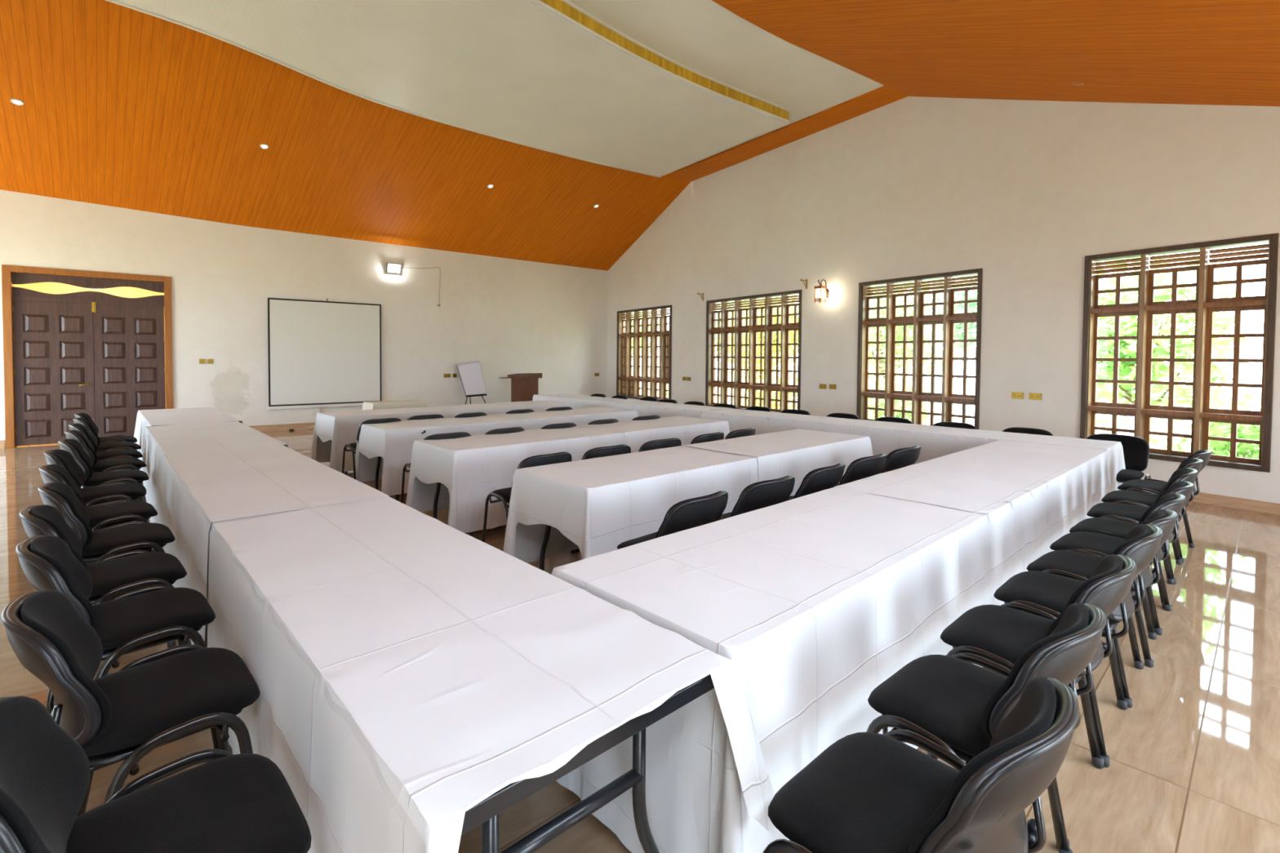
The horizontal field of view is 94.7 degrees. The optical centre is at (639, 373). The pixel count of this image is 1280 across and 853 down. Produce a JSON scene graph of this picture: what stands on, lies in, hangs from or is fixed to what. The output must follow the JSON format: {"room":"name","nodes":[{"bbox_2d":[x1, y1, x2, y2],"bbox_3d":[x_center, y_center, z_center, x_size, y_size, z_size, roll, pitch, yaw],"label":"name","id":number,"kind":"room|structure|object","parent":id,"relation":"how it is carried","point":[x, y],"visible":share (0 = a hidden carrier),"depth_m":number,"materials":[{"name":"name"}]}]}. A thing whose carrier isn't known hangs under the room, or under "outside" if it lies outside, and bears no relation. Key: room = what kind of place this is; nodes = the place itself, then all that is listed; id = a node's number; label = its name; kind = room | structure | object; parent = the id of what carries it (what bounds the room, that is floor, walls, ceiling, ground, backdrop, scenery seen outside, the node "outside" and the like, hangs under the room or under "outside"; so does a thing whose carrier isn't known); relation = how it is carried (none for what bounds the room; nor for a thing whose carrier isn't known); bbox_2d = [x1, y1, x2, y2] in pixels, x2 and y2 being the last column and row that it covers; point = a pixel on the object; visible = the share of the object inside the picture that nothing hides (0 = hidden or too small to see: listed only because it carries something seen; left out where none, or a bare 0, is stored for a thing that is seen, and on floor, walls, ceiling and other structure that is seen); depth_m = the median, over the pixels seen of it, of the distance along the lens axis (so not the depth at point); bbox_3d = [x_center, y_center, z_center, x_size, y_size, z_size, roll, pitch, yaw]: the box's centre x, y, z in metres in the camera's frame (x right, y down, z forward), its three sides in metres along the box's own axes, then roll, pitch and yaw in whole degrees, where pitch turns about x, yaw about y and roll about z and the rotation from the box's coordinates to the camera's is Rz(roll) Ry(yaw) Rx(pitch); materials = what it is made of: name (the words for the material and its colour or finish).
{"room":"conference room","nodes":[
{"label":"conference room","id":0,"kind":"room"},
{"bbox_2d":[13,282,165,389],"bbox_3d":[-10.009,-0.518,10.939,3.300,3.500,2.120,-1,2,-39],"label":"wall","id":1,"kind":"structure","parent":0,"point":[45,287],"depth_m":11.46,"materials":[{"name":"yellow paint"}]},
{"bbox_2d":[0,189,607,448],"bbox_3d":[-6.427,-0.906,12.325,14.600,4.250,0.280,-1,2,-39],"label":"wall","id":2,"kind":"structure","parent":0,"point":[508,316],"depth_m":11.96,"materials":[{"name":"beige paint"}]},
{"bbox_2d":[1,264,173,448],"bbox_3d":[-9.224,-0.271,9.967,2.070,2.870,0.230,-1,2,-39],"label":"door","id":3,"kind":"structure","parent":2,"relation":"in","point":[106,357],"depth_m":9.84,"materials":[{"name":"brown wood"}]},
{"bbox_2d":[0,422,315,448],"bbox_3d":[-6.446,1.061,12.181,14.340,0.125,0.018,-1,2,-39],"label":"baseboard","id":4,"kind":"structure","parent":2,"relation":"attached to","point":[300,425],"depth_m":11.64,"materials":[{"name":"tile"}]},
{"bbox_2d":[267,297,381,416],"bbox_3d":[-6.419,-0.329,12.130,2.130,2.408,0.051,-1,2,-39],"label":"projection screen","id":5,"kind":"object","parent":2,"relation":"attached to","point":[326,353],"visible":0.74,"depth_m":12.06,"materials":[{"name":"white fabric"}]},
{"bbox_2d":[0,0,691,271],"bbox_3d":[-4.930,-3.603,10.791,14.780,1.713,4.786,-1,2,-43],"label":"ceiling","id":6,"kind":"structure","parent":0,"point":[123,107],"depth_m":9.60,"materials":[{"name":"orange wood"}]},
{"bbox_2d":[105,0,790,177],"bbox_3d":[-2.962,-4.124,7.110,12.260,0.225,4.047,-1,2,-43],"label":"ceiling","id":7,"kind":"structure","parent":0,"point":[552,76],"depth_m":7.88,"materials":[{"name":"white paint"}]},
{"bbox_2d":[0,428,1279,852],"bbox_3d":[-0.771,1.380,6.436,15.200,0.120,18.000,-1,2,-43],"label":"floor","id":8,"kind":"structure","parent":0,"point":[1194,767],"depth_m":2.51,"materials":[{"name":"beige tile"}]},
{"bbox_2d":[44,448,146,506],"bbox_3d":[-3.908,0.949,4.254,0.538,0.822,0.579,-1,2,-40],"label":"chair","id":9,"kind":"object","parent":8,"relation":"on","point":[92,495],"visible":0.59,"depth_m":4.21,"materials":[{"name":"black plastic"}]},
{"bbox_2d":[39,464,157,530],"bbox_3d":[-3.388,0.968,3.710,0.579,0.822,0.538,2,2,44],"label":"chair","id":10,"kind":"object","parent":8,"relation":"on","point":[106,514],"visible":0.47,"depth_m":3.64,"materials":[{"name":"black plastic"}]},
{"bbox_2d":[19,504,186,648],"bbox_3d":[-2.379,0.992,2.641,0.579,0.846,0.538,2,2,44],"label":"chair","id":11,"kind":"object","parent":8,"relation":"on","point":[113,576],"visible":0.48,"depth_m":2.60,"materials":[{"name":"black fabric"}]},
{"bbox_2d":[57,439,149,520],"bbox_3d":[-4.334,0.932,4.785,0.538,0.822,0.579,-1,2,-43],"label":"chair","id":12,"kind":"object","parent":8,"relation":"on","point":[73,446],"visible":0.57,"depth_m":4.67,"materials":[{"name":"black plastic"}]},
{"bbox_2d":[68,423,142,460],"bbox_3d":[-5.272,0.896,5.836,0.538,0.822,0.579,-1,2,-44],"label":"chair","id":13,"kind":"object","parent":8,"relation":"on","point":[101,455],"visible":0.48,"depth_m":5.74,"materials":[{"name":"black plastic"}]},
{"bbox_2d":[74,413,137,444],"bbox_3d":[-6.185,0.863,6.847,0.538,0.822,0.579,-1,2,-41],"label":"chair","id":14,"kind":"object","parent":8,"relation":"on","point":[117,437],"visible":0.25,"depth_m":6.82,"materials":[{"name":"black plastic"}]},
{"bbox_2d":[38,482,175,564],"bbox_3d":[-2.869,0.985,3.197,0.538,0.822,0.579,-1,2,-44],"label":"chair","id":15,"kind":"object","parent":8,"relation":"on","point":[99,544],"visible":0.74,"depth_m":3.09,"materials":[{"name":"black fabric"}]},
{"bbox_2d":[64,430,149,519],"bbox_3d":[-4.822,0.913,5.338,0.579,0.822,0.538,2,2,44],"label":"chair","id":16,"kind":"object","parent":8,"relation":"on","point":[99,466],"visible":0.49,"depth_m":5.21,"materials":[{"name":"black plastic"}]},
{"bbox_2d":[72,417,141,451],"bbox_3d":[-5.720,0.879,6.347,0.579,0.822,0.538,2,2,45],"label":"chair","id":17,"kind":"object","parent":8,"relation":"on","point":[115,445],"visible":0.41,"depth_m":6.21,"materials":[{"name":"black plastic"}]},
{"bbox_2d":[15,535,218,748],"bbox_3d":[-1.928,1.007,2.201,0.538,0.846,0.579,-1,2,-45],"label":"chair","id":18,"kind":"object","parent":8,"relation":"on","point":[147,617],"visible":0.73,"depth_m":2.13,"materials":[{"name":"black fabric"}]},
{"bbox_2d":[0,590,260,816],"bbox_3d":[-1.430,1.024,1.695,0.538,0.846,0.579,-1,2,-44],"label":"chair","id":19,"kind":"object","parent":8,"relation":"on","point":[166,696],"visible":0.88,"depth_m":1.60,"materials":[{"name":"black fabric"}]},
{"bbox_2d":[0,695,311,852],"bbox_3d":[-0.983,1.042,1.170,0.538,0.846,0.579,-1,2,-44],"label":"chair","id":20,"kind":"object","parent":8,"relation":"on","point":[229,802],"visible":1,"depth_m":1.20,"materials":[{"name":"black fabric"}]},
{"bbox_2d":[342,417,401,479],"bbox_3d":[-3.009,0.896,6.705,0.538,0.806,0.579,2,2,43],"label":"chair","id":21,"kind":"object","parent":8,"relation":"on","point":[353,446],"visible":0.32,"depth_m":6.50,"materials":[{"name":"black plastic"}]},
{"bbox_2d":[375,456,399,501],"bbox_3d":[-2.211,0.931,6.734,1.586,0.741,0.756,-1,2,-43],"label":"folding table","id":22,"kind":"object","parent":8,"relation":"on","point":[379,457],"visible":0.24,"depth_m":6.46,"materials":[{"name":"grey metal"}]},
{"bbox_2d":[353,414,524,495],"bbox_3d":[-2.228,0.892,6.705,1.679,0.691,0.914,-1,2,-43],"label":"tablecloth","id":23,"kind":"object","parent":22,"relation":"on","point":[393,442],"visible":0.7,"depth_m":6.21,"materials":[{"name":"white fabric"}]},
{"bbox_2d":[400,431,471,503],"bbox_3d":[-1.872,0.936,5.524,0.579,0.806,0.538,-1,2,-41],"label":"chair","id":24,"kind":"object","parent":8,"relation":"on","point":[460,434],"visible":0.17,"depth_m":5.36,"materials":[{"name":"black plastic"}]},
{"bbox_2d":[433,482,467,534],"bbox_3d":[-1.062,0.971,5.536,1.776,0.741,0.756,-1,2,-43],"label":"folding table","id":25,"kind":"object","parent":8,"relation":"on","point":[438,484],"visible":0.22,"depth_m":5.21,"materials":[{"name":"grey metal"}]},
{"bbox_2d":[405,425,625,533],"bbox_3d":[-1.077,0.935,5.501,1.882,0.694,0.933,-1,2,-43],"label":"tablecloth","id":26,"kind":"object","parent":25,"relation":"on","point":[469,468],"visible":0.7,"depth_m":4.94,"materials":[{"name":"white fabric"}]},
{"bbox_2d":[456,360,487,404],"bbox_3d":[-3.823,0.408,13.658,0.870,1.397,0.511,2,2,39],"label":"easel","id":27,"kind":"object","parent":8,"relation":"on","point":[470,374],"visible":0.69,"depth_m":13.68,"materials":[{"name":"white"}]},
{"bbox_2d":[498,373,542,401],"bbox_3d":[-2.821,0.548,13.922,0.880,1.105,0.510,-1,2,-43],"label":"lectern","id":28,"kind":"object","parent":8,"relation":"on","point":[524,386],"visible":0.6,"depth_m":13.82,"materials":[{"name":"brown wood"}]},
{"bbox_2d":[337,666,715,852],"bbox_3d":[-0.851,1.068,2.059,0.736,0.741,2.316,-1,2,-43],"label":"folding table","id":29,"kind":"object","parent":8,"relation":"on","point":[486,812],"visible":0.16,"depth_m":1.25,"materials":[{"name":"grey metal"}]},
{"bbox_2d":[205,496,786,852],"bbox_3d":[-0.794,1.053,2.060,0.989,0.749,2.483,-1,2,-43],"label":"tablecloth","id":30,"kind":"object","parent":29,"relation":"on","point":[463,666],"visible":0.9,"depth_m":1.47,"materials":[{"name":"white fabric"}]},
{"bbox_2d":[481,452,575,553],"bbox_3d":[-0.806,0.974,4.412,0.538,0.806,0.579,2,2,44],"label":"chair","id":31,"kind":"object","parent":8,"relation":"on","point":[504,495],"visible":0.27,"depth_m":4.25,"materials":[{"name":"black plastic"}]},
{"bbox_2d":[575,444,631,552],"bbox_3d":[-0.369,0.966,4.819,0.579,0.806,0.538,-1,2,-41],"label":"chair","id":32,"kind":"object","parent":8,"relation":"on","point":[602,451],"visible":0.19,"depth_m":4.57,"materials":[{"name":"black plastic"}]},
{"bbox_2d":[539,464,718,571],"bbox_3d":[0.036,1.016,4.185,1.601,0.741,0.751,-1,2,-43],"label":"folding table","id":33,"kind":"object","parent":8,"relation":"on","point":[548,530],"visible":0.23,"depth_m":3.91,"materials":[{"name":"grey metal"}]},
{"bbox_2d":[503,444,758,562],"bbox_3d":[0.014,0.988,4.161,1.694,0.714,0.918,-1,2,-43],"label":"tablecloth","id":34,"kind":"object","parent":33,"relation":"on","point":[593,506],"visible":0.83,"depth_m":3.77,"materials":[{"name":"white fabric"}]},
{"bbox_2d":[638,437,681,452],"bbox_3d":[0.070,0.958,5.227,0.579,0.806,0.538,-1,2,-41],"label":"chair","id":35,"kind":"object","parent":8,"relation":"on","point":[670,442],"visible":0.13,"depth_m":4.97,"materials":[{"name":"black plastic"}]},
{"bbox_2d":[616,490,728,550],"bbox_3d":[0.182,1.015,3.174,0.538,0.806,0.579,2,2,45],"label":"chair","id":36,"kind":"object","parent":8,"relation":"on","point":[689,513],"visible":0.38,"depth_m":2.94,"materials":[{"name":"black plastic"}]},
{"bbox_2d":[690,431,724,444],"bbox_3d":[0.512,0.950,5.639,0.538,0.806,0.579,2,2,43],"label":"chair","id":37,"kind":"object","parent":8,"relation":"on","point":[706,437],"visible":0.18,"depth_m":5.39,"materials":[{"name":"black plastic"}]},
{"bbox_2d":[724,427,755,439],"bbox_3d":[0.878,0.943,5.979,0.538,0.806,0.579,2,2,44],"label":"chair","id":38,"kind":"object","parent":8,"relation":"on","point":[747,432],"visible":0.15,"depth_m":5.72,"materials":[{"name":"black plastic"}]},
{"bbox_2d":[720,475,795,519],"bbox_3d":[0.648,1.006,3.608,0.579,0.806,0.538,-1,2,-40],"label":"chair","id":39,"kind":"object","parent":8,"relation":"on","point":[763,494],"visible":0.37,"depth_m":3.36,"materials":[{"name":"black plastic"}]},
{"bbox_2d":[787,462,845,500],"bbox_3d":[1.104,0.998,4.032,0.579,0.806,0.538,-1,2,-44],"label":"chair","id":40,"kind":"object","parent":8,"relation":"on","point":[823,478],"visible":0.34,"depth_m":3.78,"materials":[{"name":"black plastic"}]},
{"bbox_2d":[837,453,887,485],"bbox_3d":[1.556,0.989,4.452,0.579,0.806,0.538,-1,2,-40],"label":"chair","id":41,"kind":"object","parent":8,"relation":"on","point":[868,466],"visible":0.37,"depth_m":4.20,"materials":[{"name":"black plastic"}]},
{"bbox_2d":[880,445,921,473],"bbox_3d":[2.009,0.981,4.874,0.579,0.806,0.538,-1,2,-39],"label":"chair","id":42,"kind":"object","parent":8,"relation":"on","point":[897,459],"visible":0.31,"depth_m":4.62,"materials":[{"name":"black plastic"}]},
{"bbox_2d":[762,676,1079,852],"bbox_3d":[0.586,1.042,1.255,0.579,0.862,0.538,-1,2,-43],"label":"chair","id":43,"kind":"object","parent":8,"relation":"on","point":[866,792],"visible":1,"depth_m":1.20,"materials":[{"name":"black fabric"}]},
{"bbox_2d":[933,421,977,429],"bbox_3d":[3.330,0.949,6.374,0.579,0.806,0.538,2,2,44],"label":"chair","id":44,"kind":"object","parent":8,"relation":"on","point":[953,424],"visible":0.1,"depth_m":6.51,"materials":[{"name":"black plastic"}]},
{"bbox_2d":[866,602,1106,852],"bbox_3d":[0.976,1.043,1.687,0.579,0.842,0.538,-1,2,-41],"label":"chair","id":45,"kind":"object","parent":8,"relation":"on","point":[958,704],"visible":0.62,"depth_m":1.61,"materials":[{"name":"black fabric"}]},
{"bbox_2d":[1001,426,1053,435],"bbox_3d":[3.795,0.966,5.875,0.538,0.806,0.579,-1,2,-43],"label":"chair","id":46,"kind":"object","parent":8,"relation":"on","point":[1015,429],"visible":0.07,"depth_m":6.01,"materials":[{"name":"black plastic"}]},
{"bbox_2d":[927,554,1136,848],"bbox_3d":[1.395,1.035,2.090,0.579,0.842,0.538,-1,2,-43],"label":"chair","id":47,"kind":"object","parent":8,"relation":"on","point":[996,633],"visible":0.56,"depth_m":2.06,"materials":[{"name":"black fabric"}]},
{"bbox_2d":[993,524,1163,767],"bbox_3d":[1.819,1.027,2.471,0.579,0.842,0.538,-1,2,-43],"label":"chair","id":48,"kind":"object","parent":8,"relation":"on","point":[1048,591],"visible":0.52,"depth_m":2.39,"materials":[{"name":"black fabric"}]},
{"bbox_2d":[1026,509,1177,710],"bbox_3d":[2.198,1.032,2.824,0.579,0.818,0.538,-1,2,-40],"label":"chair","id":49,"kind":"object","parent":8,"relation":"on","point":[1081,564],"visible":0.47,"depth_m":2.78,"materials":[{"name":"black fabric"}]},
{"bbox_2d":[1049,493,1186,669],"bbox_3d":[2.543,1.026,3.158,0.579,0.818,0.538,-1,2,-41],"label":"chair","id":50,"kind":"object","parent":8,"relation":"on","point":[1073,541],"visible":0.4,"depth_m":3.12,"materials":[{"name":"black fabric"}]},
{"bbox_2d":[1085,433,1151,483],"bbox_3d":[4.316,0.983,5.403,0.538,0.806,0.579,-1,2,-41],"label":"chair","id":51,"kind":"object","parent":8,"relation":"on","point":[1135,449],"visible":0.33,"depth_m":5.37,"materials":[{"name":"black plastic"}]},
{"bbox_2d":[1069,480,1194,639],"bbox_3d":[2.873,1.019,3.465,0.579,0.818,0.538,-1,2,-42],"label":"chair","id":52,"kind":"object","parent":8,"relation":"on","point":[1120,527],"visible":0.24,"depth_m":3.44,"materials":[{"name":"black fabric"}]},
{"bbox_2d":[1086,467,1198,608],"bbox_3d":[3.278,1.011,3.870,0.538,0.818,0.579,2,2,45],"label":"chair","id":53,"kind":"object","parent":8,"relation":"on","point":[1123,509],"visible":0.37,"depth_m":3.86,"materials":[{"name":"black fabric"}]},
{"bbox_2d":[1101,457,1203,584],"bbox_3d":[3.681,1.003,4.258,0.579,0.818,0.538,-1,2,-45],"label":"chair","id":54,"kind":"object","parent":8,"relation":"on","point":[1147,499],"visible":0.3,"depth_m":4.25,"materials":[{"name":"black fabric"}]},
{"bbox_2d":[1117,449,1211,563],"bbox_3d":[4.140,0.995,4.671,0.579,0.818,0.538,-1,2,-41],"label":"chair","id":55,"kind":"object","parent":8,"relation":"on","point":[1153,486],"visible":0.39,"depth_m":4.64,"materials":[{"name":"black plastic"}]},
{"bbox_3d":[-5.534,0.895,7.199,0.756,0.741,2.226,-1,2,-43],"label":"folding table","id":56,"kind":"object","parent":8,"relation":"on","visible":0},
{"bbox_2d":[133,407,242,470],"bbox_3d":[-5.557,0.862,7.220,0.944,0.710,2.378,-1,2,-43],"label":"tablecloth","id":57,"kind":"object","parent":56,"relation":"on","point":[144,418],"visible":0.5,"depth_m":7.04,"materials":[{"name":"white fabric"}]},
{"bbox_3d":[-3.310,0.890,7.936,1.636,0.741,0.736,-1,2,-43],"label":"folding table","id":58,"kind":"object","parent":8,"relation":"on","visible":0},
{"bbox_2d":[311,406,462,471],"bbox_3d":[-3.342,0.852,7.916,1.739,0.690,0.914,-1,2,-43],"label":"tablecloth","id":59,"kind":"object","parent":58,"relation":"on","point":[333,431],"visible":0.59,"depth_m":7.39,"materials":[{"name":"white fabric"}]},
{"bbox_3d":[0.396,0.879,9.282,0.676,0.741,2.176,-1,2,-43],"label":"folding table","id":60,"kind":"object","parent":8,"relation":"on","visible":0},
{"bbox_2d":[603,400,731,417],"bbox_3d":[0.396,0.849,9.281,0.819,0.711,2.215,-1,2,-43],"label":"tablecloth","id":61,"kind":"object","parent":60,"relation":"on","point":[644,408],"visible":0.33,"depth_m":9.02,"materials":[{"name":"white fabric"}]},
{"bbox_3d":[-4.010,0.952,5.511,0.766,0.741,2.236,-1,2,-43],"label":"folding table","id":62,"kind":"object","parent":8,"relation":"on","visible":0},
{"bbox_2d":[142,421,288,523],"bbox_3d":[-4.010,0.933,5.496,0.889,0.733,2.308,-1,2,-43],"label":"tablecloth","id":63,"kind":"object","parent":62,"relation":"on","point":[158,441],"visible":0.61,"depth_m":5.25,"materials":[{"name":"white fabric"}]},
{"bbox_3d":[1.858,0.934,7.638,0.676,0.741,2.176,-1,2,-43],"label":"folding table","id":64,"kind":"object","parent":8,"relation":"on","visible":0},
{"bbox_2d":[701,408,875,435],"bbox_3d":[1.858,0.906,7.638,0.788,0.712,2.208,-1,2,-43],"label":"tablecloth","id":65,"kind":"object","parent":64,"relation":"on","point":[737,419],"visible":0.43,"depth_m":7.40,"materials":[{"name":"white fabric"}]},
{"bbox_3d":[-2.459,1.010,3.786,0.736,0.741,2.316,-1,2,-43],"label":"folding table","id":66,"kind":"object","parent":8,"relation":"on","visible":0},
{"bbox_2d":[157,444,389,644],"bbox_3d":[-2.438,0.991,3.764,0.862,0.736,2.430,-1,2,-43],"label":"tablecloth","id":67,"kind":"object","parent":66,"relation":"on","point":[199,489],"visible":0.66,"depth_m":3.39,"materials":[{"name":"white fabric"}]},
{"bbox_3d":[1.789,1.046,3.508,1.626,0.741,0.771,-1,2,-43],"label":"folding table","id":68,"kind":"object","parent":8,"relation":"on","visible":0},
{"bbox_2d":[834,464,1048,605],"bbox_3d":[1.802,1.024,3.523,1.116,0.728,0.892,-1,2,-43],"label":"tablecloth","id":69,"kind":"object","parent":68,"relation":"on","point":[1016,509],"visible":0.49,"depth_m":3.30,"materials":[{"name":"white fabric"}]},
{"bbox_3d":[2.993,1.024,4.629,1.616,0.741,0.771,-1,2,-43],"label":"folding table","id":70,"kind":"object","parent":8,"relation":"on","visible":0},
{"bbox_2d":[915,440,1110,552],"bbox_3d":[2.906,1.001,4.546,1.960,0.721,0.889,-1,2,-43],"label":"tablecloth","id":71,"kind":"object","parent":70,"relation":"on","point":[1077,478],"visible":0.53,"depth_m":4.26,"materials":[{"name":"white fabric"}]},
{"bbox_3d":[-1.066,0.824,10.926,0.676,0.741,2.176,-1,2,-43],"label":"folding table","id":72,"kind":"object","parent":8,"relation":"on","visible":0},
{"bbox_2d":[532,393,635,408],"bbox_3d":[-1.086,0.801,10.952,0.842,0.725,2.269,-1,2,-43],"label":"tablecloth","id":73,"kind":"object","parent":72,"relation":"on","point":[579,401],"visible":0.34,"depth_m":10.62,"materials":[{"name":"white fabric"}]},
{"bbox_3d":[1.277,0.993,5.339,1.741,0.741,0.751,-1,2,-43],"label":"folding table","id":74,"kind":"object","parent":8,"relation":"on","visible":0},
{"bbox_2d":[684,428,873,495],"bbox_3d":[1.296,0.931,5.336,1.864,0.653,0.931,-1,2,-43],"label":"tablecloth","id":75,"kind":"object","parent":74,"relation":"on","point":[795,453],"visible":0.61,"depth_m":5.04,"materials":[{"name":"white fabric"}]},
{"bbox_3d":[0.175,0.949,6.687,1.556,0.741,0.756,-1,2,-43],"label":"folding table","id":76,"kind":"object","parent":8,"relation":"on","visible":0},
{"bbox_2d":[579,416,729,453],"bbox_3d":[0.181,0.888,6.701,1.698,0.655,0.953,-1,2,-43],"label":"tablecloth","id":77,"kind":"object","parent":76,"relation":"on","point":[637,433],"visible":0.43,"depth_m":6.42,"materials":[{"name":"white fabric"}]},
{"bbox_3d":[-0.970,0.908,7.888,1.756,0.741,0.756,-1,2,-43],"label":"folding table","id":78,"kind":"object","parent":8,"relation":"on","visible":0},
{"bbox_2d":[491,406,638,430],"bbox_3d":[-0.945,0.844,7.881,1.889,0.647,0.944,-1,2,-43],"label":"tablecloth","id":79,"kind":"object","parent":78,"relation":"on","point":[535,420],"visible":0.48,"depth_m":7.60,"materials":[{"name":"white fabric"}]},
{"bbox_3d":[-2.022,0.867,9.135,1.836,0.741,0.736,-1,2,-43],"label":"folding table","id":80,"kind":"object","parent":8,"relation":"on","visible":0},
{"bbox_2d":[439,400,574,414],"bbox_3d":[-2.007,0.804,9.144,1.962,0.651,0.907,-1,2,-43],"label":"tablecloth","id":81,"kind":"object","parent":80,"relation":"on","point":[536,406],"visible":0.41,"depth_m":8.90,"materials":[{"name":"white fabric"}]},
{"bbox_2d":[568,0,907,181],"bbox_3d":[-2.226,-4.281,7.281,13.975,0.134,6.300,-1,2,-43],"label":"ceiling","id":82,"kind":"structure","parent":0,"point":[704,37],"depth_m":8.13,"materials":[{"name":"white paint"}]},
{"bbox_2d":[607,96,1279,503],"bbox_3d":[3.720,-1.474,9.845,0.280,5.660,16.950,-1,2,-33],"label":"wall","id":83,"kind":"structure","parent":0,"point":[1020,192],"depth_m":8.08,"materials":[{"name":"white paint"}]},
{"bbox_2d":[616,305,671,401],"bbox_3d":[0.142,-0.492,15.225,0.240,2.345,2.515,-1,2,-33],"label":"window","id":84,"kind":"structure","parent":83,"relation":"in","point":[628,385],"depth_m":15.19,"materials":[{"name":"brown wood"}]},
{"bbox_2d":[705,289,801,412],"bbox_3d":[2.283,-0.389,11.963,0.240,2.345,2.689,-1,2,-33],"label":"window","id":85,"kind":"structure","parent":83,"relation":"in","point":[722,384],"depth_m":11.91,"materials":[{"name":"brown wood"}]},
{"bbox_2d":[813,279,829,302],"bbox_3d":[3.160,-1.424,10.227,0.252,0.403,0.150,-1,2,-33],"label":"wall lantern","id":86,"kind":"object","parent":83,"relation":"attached to","point":[821,292],"visible":1,"depth_m":10.18,"materials":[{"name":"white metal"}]},
{"bbox_2d":[856,268,982,429],"bbox_3d":[4.229,-0.294,8.997,0.240,2.345,1.965,-1,2,-33],"label":"window","id":87,"kind":"structure","parent":83,"relation":"in","point":[947,398],"depth_m":8.96,"materials":[{"name":"brown wood"}]},
{"bbox_2d":[1080,233,1279,472],"bbox_3d":[5.863,-0.215,6.508,0.240,2.345,1.600,-1,2,-33],"label":"window","id":88,"kind":"structure","parent":83,"relation":"in","point":[1201,414],"depth_m":6.40,"materials":[{"name":"brown wood"}]},
{"bbox_2d":[1189,492,1279,515],"bbox_3d":[3.590,1.202,9.816,0.018,0.110,16.500,-1,2,-33],"label":"baseboard","id":89,"kind":"structure","parent":83,"relation":"attached to","point":[1202,497],"depth_m":6.00,"materials":[{"name":"tile"}]},
{"bbox_2d":[711,0,1279,106],"bbox_3d":[1.036,-3.197,3.227,13.200,2.010,5.369,-1,2,-43],"label":"ceiling","id":90,"kind":"structure","parent":0,"point":[1211,52],"depth_m":5.78,"materials":[{"name":"orange wood"}]},
{"label":"outside","id":91,"kind":"structure","parent":0,"visible":0},
{"bbox_2d":[631,369,1261,452],"bbox_3d":[0.496,1.417,14.177,100.000,0.100,100.000,-1,2,-43],"label":"ground","id":92,"kind":"structure","parent":91,"point":[1157,424],"depth_m":22.13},
{"bbox_2d":[715,294,798,382],"bbox_3d":[3.610,-0.878,17.820,3.090,4.342,4.097,0,2,-9],"label":"tree","id":93,"kind":"object","parent":92,"relation":"on","point":[792,308],"visible":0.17,"depth_m":17.06,"materials":[{"name":"yellow plant"}]},
{"bbox_2d":[742,366,797,408],"bbox_3d":[3.389,0.601,15.475,1.830,1.581,1.809,-1,2,-43],"label":"shrub","id":94,"kind":"object","parent":92,"relation":"on","point":[790,394],"visible":0.16,"depth_m":15.18,"materials":[{"name":"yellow plant"}]},
{"bbox_2d":[868,362,938,424],"bbox_3d":[5.450,0.630,12.617,1.490,1.727,2.028,0,2,-14],"label":"shrub","id":95,"kind":"object","parent":92,"relation":"on","point":[908,415],"visible":0.16,"depth_m":12.26,"materials":[{"name":"green plant"}]},
{"bbox_2d":[868,279,956,417],"bbox_3d":[6.479,-1.024,15.590,3.463,4.795,3.759,-1,2,-43],"label":"tree","id":96,"kind":"object","parent":92,"relation":"on","point":[900,329],"visible":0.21,"depth_m":15.02,"materials":[{"name":"green plant"}]},
{"bbox_2d":[922,275,977,372],"bbox_3d":[7.597,-0.576,12.870,3.102,4.064,2.908,1,2,16],"label":"tree","id":97,"kind":"object","parent":92,"relation":"on","point":[959,308],"visible":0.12,"depth_m":12.56,"materials":[{"name":"green plant"}]},
{"bbox_2d":[1096,251,1255,433],"bbox_3d":[8.216,-0.336,9.943,3.055,3.752,2.995,-1,2,-43],"label":"tree","id":98,"kind":"object","parent":92,"relation":"on","point":[1128,324],"visible":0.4,"depth_m":9.44,"materials":[{"name":"green plant"}]},
{"bbox_2d":[1150,392,1261,459],"bbox_3d":[7.468,0.955,7.493,1.539,1.417,1.576,-1,2,-43],"label":"shrub","id":99,"kind":"object","parent":92,"relation":"on","point":[1216,447],"visible":0.23,"depth_m":7.34,"materials":[{"name":"green plant"}]},
{"bbox_3d":[0.577,1.069,2.381,1.636,0.741,0.771,-1,2,-43],"label":"folding table","id":100,"kind":"object","parent":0,"visible":0},
{"bbox_2d":[551,487,991,852],"bbox_3d":[0.669,1.055,2.459,2.070,0.744,0.954,-1,2,-43],"label":"tablecloth","id":101,"kind":"object","parent":100,"relation":"on","point":[816,600],"visible":0.69,"depth_m":1.91,"materials":[{"name":"white fabric"}]},
{"bbox_3d":[3.377,0.989,6.007,0.676,0.741,2.236,-1,2,-43],"label":"folding table","id":102,"kind":"object","parent":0,"visible":0},
{"bbox_2d":[849,421,1125,492],"bbox_3d":[3.391,0.976,5.970,0.875,0.745,2.348,-1,2,-43],"label":"tablecloth","id":103,"kind":"object","parent":102,"relation":"on","point":[935,442],"visible":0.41,"depth_m":5.92,"materials":[{"name":"white fabric"}]},
{"bbox_3d":[-3.990,0.842,9.598,0.766,0.737,0.396,-1,2,-43],"label":"folding table","id":104,"kind":"object","parent":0,"visible":0},
{"bbox_2d":[361,399,426,409],"bbox_3d":[-3.990,0.780,9.601,0.964,0.642,0.604,-1,2,-43],"label":"tablecloth","id":105,"kind":"object","parent":104,"relation":"on","point":[399,403],"visible":0.27,"depth_m":9.43,"materials":[{"name":"beige fabric"}]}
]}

